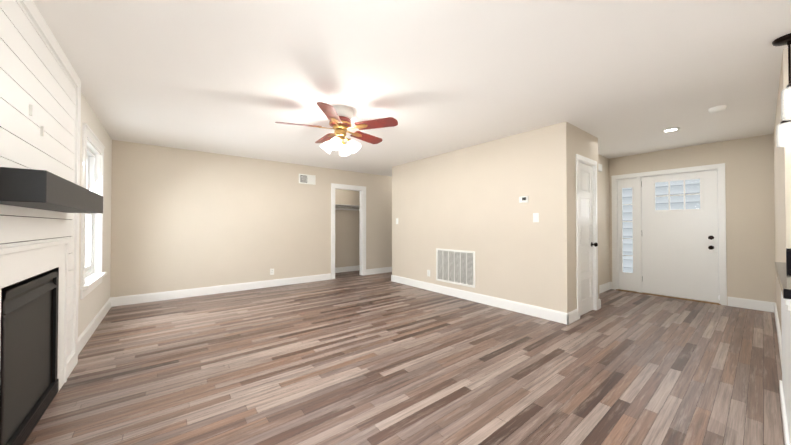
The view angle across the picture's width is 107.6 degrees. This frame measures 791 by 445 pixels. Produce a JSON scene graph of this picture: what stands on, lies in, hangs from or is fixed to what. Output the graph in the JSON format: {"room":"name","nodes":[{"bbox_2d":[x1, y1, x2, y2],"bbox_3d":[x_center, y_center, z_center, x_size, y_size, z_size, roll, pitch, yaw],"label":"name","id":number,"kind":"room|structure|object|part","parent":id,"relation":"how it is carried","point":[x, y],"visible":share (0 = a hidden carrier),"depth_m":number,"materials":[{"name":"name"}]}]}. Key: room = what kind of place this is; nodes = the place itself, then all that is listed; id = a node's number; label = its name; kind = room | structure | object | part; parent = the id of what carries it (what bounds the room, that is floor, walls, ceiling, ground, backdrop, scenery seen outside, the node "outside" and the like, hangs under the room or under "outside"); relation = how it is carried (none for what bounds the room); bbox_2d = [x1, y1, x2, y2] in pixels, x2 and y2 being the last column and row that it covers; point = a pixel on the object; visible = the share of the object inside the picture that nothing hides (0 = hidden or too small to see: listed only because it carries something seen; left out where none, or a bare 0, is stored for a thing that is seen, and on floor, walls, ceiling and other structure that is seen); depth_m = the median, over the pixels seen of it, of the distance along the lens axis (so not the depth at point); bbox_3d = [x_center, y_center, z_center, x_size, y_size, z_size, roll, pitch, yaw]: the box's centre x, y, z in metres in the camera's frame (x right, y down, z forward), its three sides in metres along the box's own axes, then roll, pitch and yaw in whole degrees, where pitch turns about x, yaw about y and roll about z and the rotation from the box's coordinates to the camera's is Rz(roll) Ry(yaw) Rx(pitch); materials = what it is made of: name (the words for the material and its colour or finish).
{"room":"living room","nodes":[
{"label":"living room","id":0,"kind":"room"},
{"bbox_2d":[78,92,111,336],"bbox_3d":[-1.393,-0.033,0.603,0.150,2.440,9.350,1,-1,-38],"label":"wall","id":1,"kind":"structure","parent":0,"point":[91,304],"depth_m":3.55,"materials":[{"name":"beige paint"}]},
{"bbox_2d":[0,0,80,444],"bbox_3d":[-2.098,-0.021,1.665,0.056,2.440,2.118,1,-1,-38],"label":"fireplace surround","id":2,"kind":"structure","parent":1,"relation":"attached to","point":[40,104],"depth_m":1.72,"materials":[{"name":"white paint"}]},
{"bbox_2d":[0,267,58,444],"bbox_3d":[-2.286,0.749,1.553,0.473,0.873,0.900,1,-1,-38],"label":"firebox","id":3,"kind":"object","parent":2,"relation":"in","point":[22,433],"visible":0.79,"depth_m":1.63,"materials":[{"name":"metal"}]},
{"bbox_2d":[0,167,102,212],"bbox_3d":[-2.031,-0.150,1.751,0.200,0.140,1.420,1,-1,-38],"label":"mantel shelf","id":4,"kind":"object","parent":2,"relation":"attached to","point":[37,189],"visible":1,"depth_m":1.30,"materials":[{"name":"black paint"}]},
{"bbox_2d":[80,123,106,298],"bbox_3d":[-3.367,-0.108,3.155,0.205,1.686,1.116,1,-1,-38],"label":"window","id":5,"kind":"structure","parent":1,"relation":"in","point":[90,217],"depth_m":3.42,"materials":[{"name":"white plastic"}]},
{"bbox_2d":[110,140,391,296],"bbox_3d":[-1.333,0.033,6.526,7.575,2.440,0.120,1,-1,-38],"label":"wall","id":6,"kind":"structure","parent":0,"point":[181,219],"depth_m":5.08,"materials":[{"name":"beige paint"}]},
{"bbox_2d":[299,174,315,184],"bbox_3d":[-1.844,-0.902,6.050,0.360,0.200,0.012,1,-1,-38],"label":"air vent","id":7,"kind":"object","parent":6,"relation":"in","point":[306,179],"visible":1,"depth_m":6.05,"materials":[{"name":"white plastic"}]},
{"bbox_2d":[331,183,365,278],"bbox_3d":[-1.098,0.196,6.698,0.906,2.118,0.137,1,-1,-38],"label":"trim","id":8,"kind":"structure","parent":6,"relation":"attached to","point":[362,247],"depth_m":6.87,"materials":[{"name":"white paint"}]},
{"bbox_2d":[335,189,359,267],"bbox_3d":[-1.341,0.039,7.041,2.250,2.440,0.700,1,-1,-38],"label":"wall","id":9,"kind":"structure","parent":0,"point":[347,227],"depth_m":7.43,"materials":[{"name":"beige paint"}]},
{"bbox_2d":[335,204,359,210],"bbox_3d":[-1.402,-0.288,7.122,2.046,0.304,0.298,1,-1,-38],"label":"closet shelf","id":10,"kind":"object","parent":9,"relation":"attached to","point":[346,207],"visible":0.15,"depth_m":7.30,"materials":[{"name":"white paint"}]},
{"bbox_2d":[23,271,784,444],"bbox_3d":[1.350,1.246,3.228,7.725,0.060,10.300,1,-1,-38],"label":"floor","id":11,"kind":"structure","parent":0,"point":[350,358],"depth_m":2.31,"materials":[{"name":"wood"}]},
{"bbox_2d":[779,296,790,444],"bbox_3d":[2.178,0.756,1.431,0.814,0.880,0.285,1,-1,-38],"label":"base cabinet","id":12,"kind":"object","parent":11,"relation":"on","point":[785,384],"depth_m":1.60,"materials":[{"name":"white wood"}]},
{"bbox_2d":[775,262,790,299],"bbox_3d":[2.896,0.299,1.674,2.628,0.040,0.850,1,-1,-38],"label":"countertop","id":13,"kind":"structure","parent":12,"relation":"on","point":[783,271],"depth_m":1.47,"materials":[{"name":"white stone"}]},
{"bbox_2d":[33,0,790,176],"bbox_3d":[1.350,-1.274,3.256,7.725,0.100,10.300,1,-1,-38],"label":"ceiling","id":14,"kind":"structure","parent":0,"point":[616,78],"depth_m":2.35,"materials":[{"name":"white paint"}]},
{"bbox_2d":[275,102,397,155],"bbox_3d":[-0.616,-0.970,3.196,1.262,0.504,1.232,1,-1,-38],"label":"fan","id":15,"kind":"object","parent":14,"relation":"hanging from","point":[339,117],"visible":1,"depth_m":3.07,"materials":[{"name":"brown wood"}]},
{"bbox_2d":[661,127,679,132],"bbox_3d":[3.610,-1.214,3.801,0.180,0.008,0.180,1,-1,-38],"label":"recessed light","id":16,"kind":"object","parent":14,"relation":"in","point":[671,129],"visible":0.98,"depth_m":3.78,"materials":[{"name":"white plastic"}]},
{"bbox_2d":[708,105,726,112],"bbox_3d":[3.441,-1.206,3.095,0.132,0.040,0.132,1,-1,-38],"label":"smoke detector","id":17,"kind":"object","parent":14,"relation":"attached to","point":[718,109],"visible":1,"depth_m":3.07,"materials":[{"name":"white plastic"}]},
{"bbox_2d":[772,33,790,146],"bbox_3d":[2.634,-0.876,1.933,0.140,0.721,0.140,1,-1,-38],"label":"pendant light","id":18,"kind":"object","parent":14,"relation":"hanging from","point":[782,41],"visible":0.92,"depth_m":1.93,"materials":[{"name":"brown metal"}]},
{"bbox_3d":[2.634,-0.591,1.930,0.115,0.150,0.115,1,-1,-38],"label":"lamp shade","id":19,"kind":"part","parent":18,"relation":"part of","materials":[{"name":"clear glass"}]},
{"bbox_2d":[781,83,790,120],"bbox_3d":[1.990,-0.882,1.426,0.140,0.721,0.140,1,-1,-38],"label":"pendant light","id":20,"kind":"object","parent":14,"relation":"hanging from","point":[784,110],"visible":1,"depth_m":1.45,"materials":[{"name":"white glass"}]},
{"bbox_2d":[392,122,571,312],"bbox_3d":[1.040,0.014,4.875,0.120,2.440,3.450,1,-1,-38],"label":"wall","id":21,"kind":"structure","parent":0,"point":[466,199],"depth_m":4.20,"materials":[{"name":"beige paint"}]},
{"bbox_2d":[436,248,474,287],"bbox_3d":[0.982,0.739,4.834,0.013,0.570,0.830,1,-1,-38],"label":"air vent","id":22,"kind":"object","parent":21,"relation":"in","point":[457,267],"visible":1,"depth_m":4.80,"materials":[{"name":"white plastic"}]},
{"bbox_2d":[519,196,527,202],"bbox_3d":[1.723,-0.309,3.896,0.024,0.085,0.120,1,-1,-38],"label":"thermostat","id":23,"kind":"object","parent":21,"relation":"attached to","point":[523,199],"visible":0.98,"depth_m":3.88,"materials":[{"name":"white plastic"}]},
{"bbox_2d":[533,213,538,221],"bbox_3d":[1.827,-0.063,3.771,0.012,0.120,0.075,1,-1,-38],"label":"light switch","id":24,"kind":"object","parent":21,"relation":"attached to","point":[535,217],"visible":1,"depth_m":3.77,"materials":[{"name":"white plastic"}]},
{"bbox_2d":[572,125,595,310],"bbox_3d":[2.441,0.003,3.853,0.815,2.440,0.110,1,-1,-38],"label":"wall","id":25,"kind":"structure","parent":0,"point":[583,143],"depth_m":3.65,"materials":[{"name":"beige paint"}]},
{"bbox_2d":[576,154,597,319],"bbox_3d":[2.530,0.180,3.911,0.716,2.088,0.127,1,-1,-38],"label":"door frame","id":26,"kind":"structure","parent":25,"relation":"attached to","point":[586,161],"depth_m":4.04,"materials":[{"name":"white paint"}]},
{"bbox_2d":[579,162,597,315],"bbox_3d":[2.559,0.213,3.871,0.567,2.001,0.110,1,-1,-38],"label":"pantry door","id":27,"kind":"structure","parent":25,"relation":"in","point":[586,230],"depth_m":3.91,"materials":[{"name":"white paint"}]},
{"bbox_2d":[596,137,598,298],"bbox_3d":[1.800,0.021,5.474,0.135,2.440,3.450,1,-1,-38],"label":"wall","id":28,"kind":"structure","parent":0,"point":[596,137],"depth_m":4.14,"materials":[{"name":"beige paint"}]},
{"bbox_2d":[598,154,609,284],"bbox_3d":[3.392,0.016,5.009,1.790,2.440,0.110,1,-1,-38],"label":"wall","id":29,"kind":"structure","parent":0,"point":[604,236],"depth_m":5.25,"materials":[{"name":"beige paint"}]},
{"bbox_2d":[58,265,781,391],"bbox_3d":[0.347,1.162,4.405,7.305,0.135,6.710,1,-1,-38],"label":"baseboard","id":30,"kind":"structure","parent":29,"relation":"attached to","point":[568,318],"depth_m":4.37,"materials":[{"name":"white paint"}]},
{"bbox_2d":[598,163,601,171],"bbox_3d":[3.516,-0.954,5.016,0.220,0.120,0.050,1,-1,-38],"label":"door chime","id":31,"kind":"object","parent":29,"relation":"attached to","point":[599,167],"visible":0.46,"depth_m":5.01,"materials":[{"name":"white plastic"}]},
{"bbox_2d":[609,134,775,305],"bbox_3d":[3.424,0.031,6.390,0.270,2.440,6.220,1,-1,-38],"label":"wall","id":32,"kind":"structure","parent":0,"point":[750,218],"depth_m":4.17,"materials":[{"name":"beige paint"}]},
{"bbox_2d":[618,170,718,302],"bbox_3d":[4.457,0.213,4.834,0.190,2.013,1.234,1,-1,-38],"label":"entry door","id":33,"kind":"structure","parent":32,"relation":"in","point":[680,257],"depth_m":4.74,"materials":[{"name":"white paint"}]},
{"bbox_2d":[611,163,726,305],"bbox_3d":[4.524,0.180,4.887,0.200,2.110,1.400,1,-1,-38],"label":"door frame","id":34,"kind":"structure","parent":32,"relation":"attached to","point":[720,168],"depth_m":4.92,"materials":[{"name":"white paint"}]},
{"bbox_2d":[774,48,790,335],"bbox_3d":[4.065,-0.006,3.007,3.210,2.440,0.110,1,-1,-38],"label":"wall","id":35,"kind":"structure","parent":0,"point":[782,178],"depth_m":2.40,"materials":[{"name":"beige paint"}]},
{"label":"outside","id":36,"kind":"structure","parent":0,"visible":0},
{"bbox_2d":[622,170,718,272],"bbox_3d":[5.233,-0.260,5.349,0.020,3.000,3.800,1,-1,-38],"label":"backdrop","id":37,"kind":"structure","parent":36,"point":[678,201],"depth_m":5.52,"materials":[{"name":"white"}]}
]}

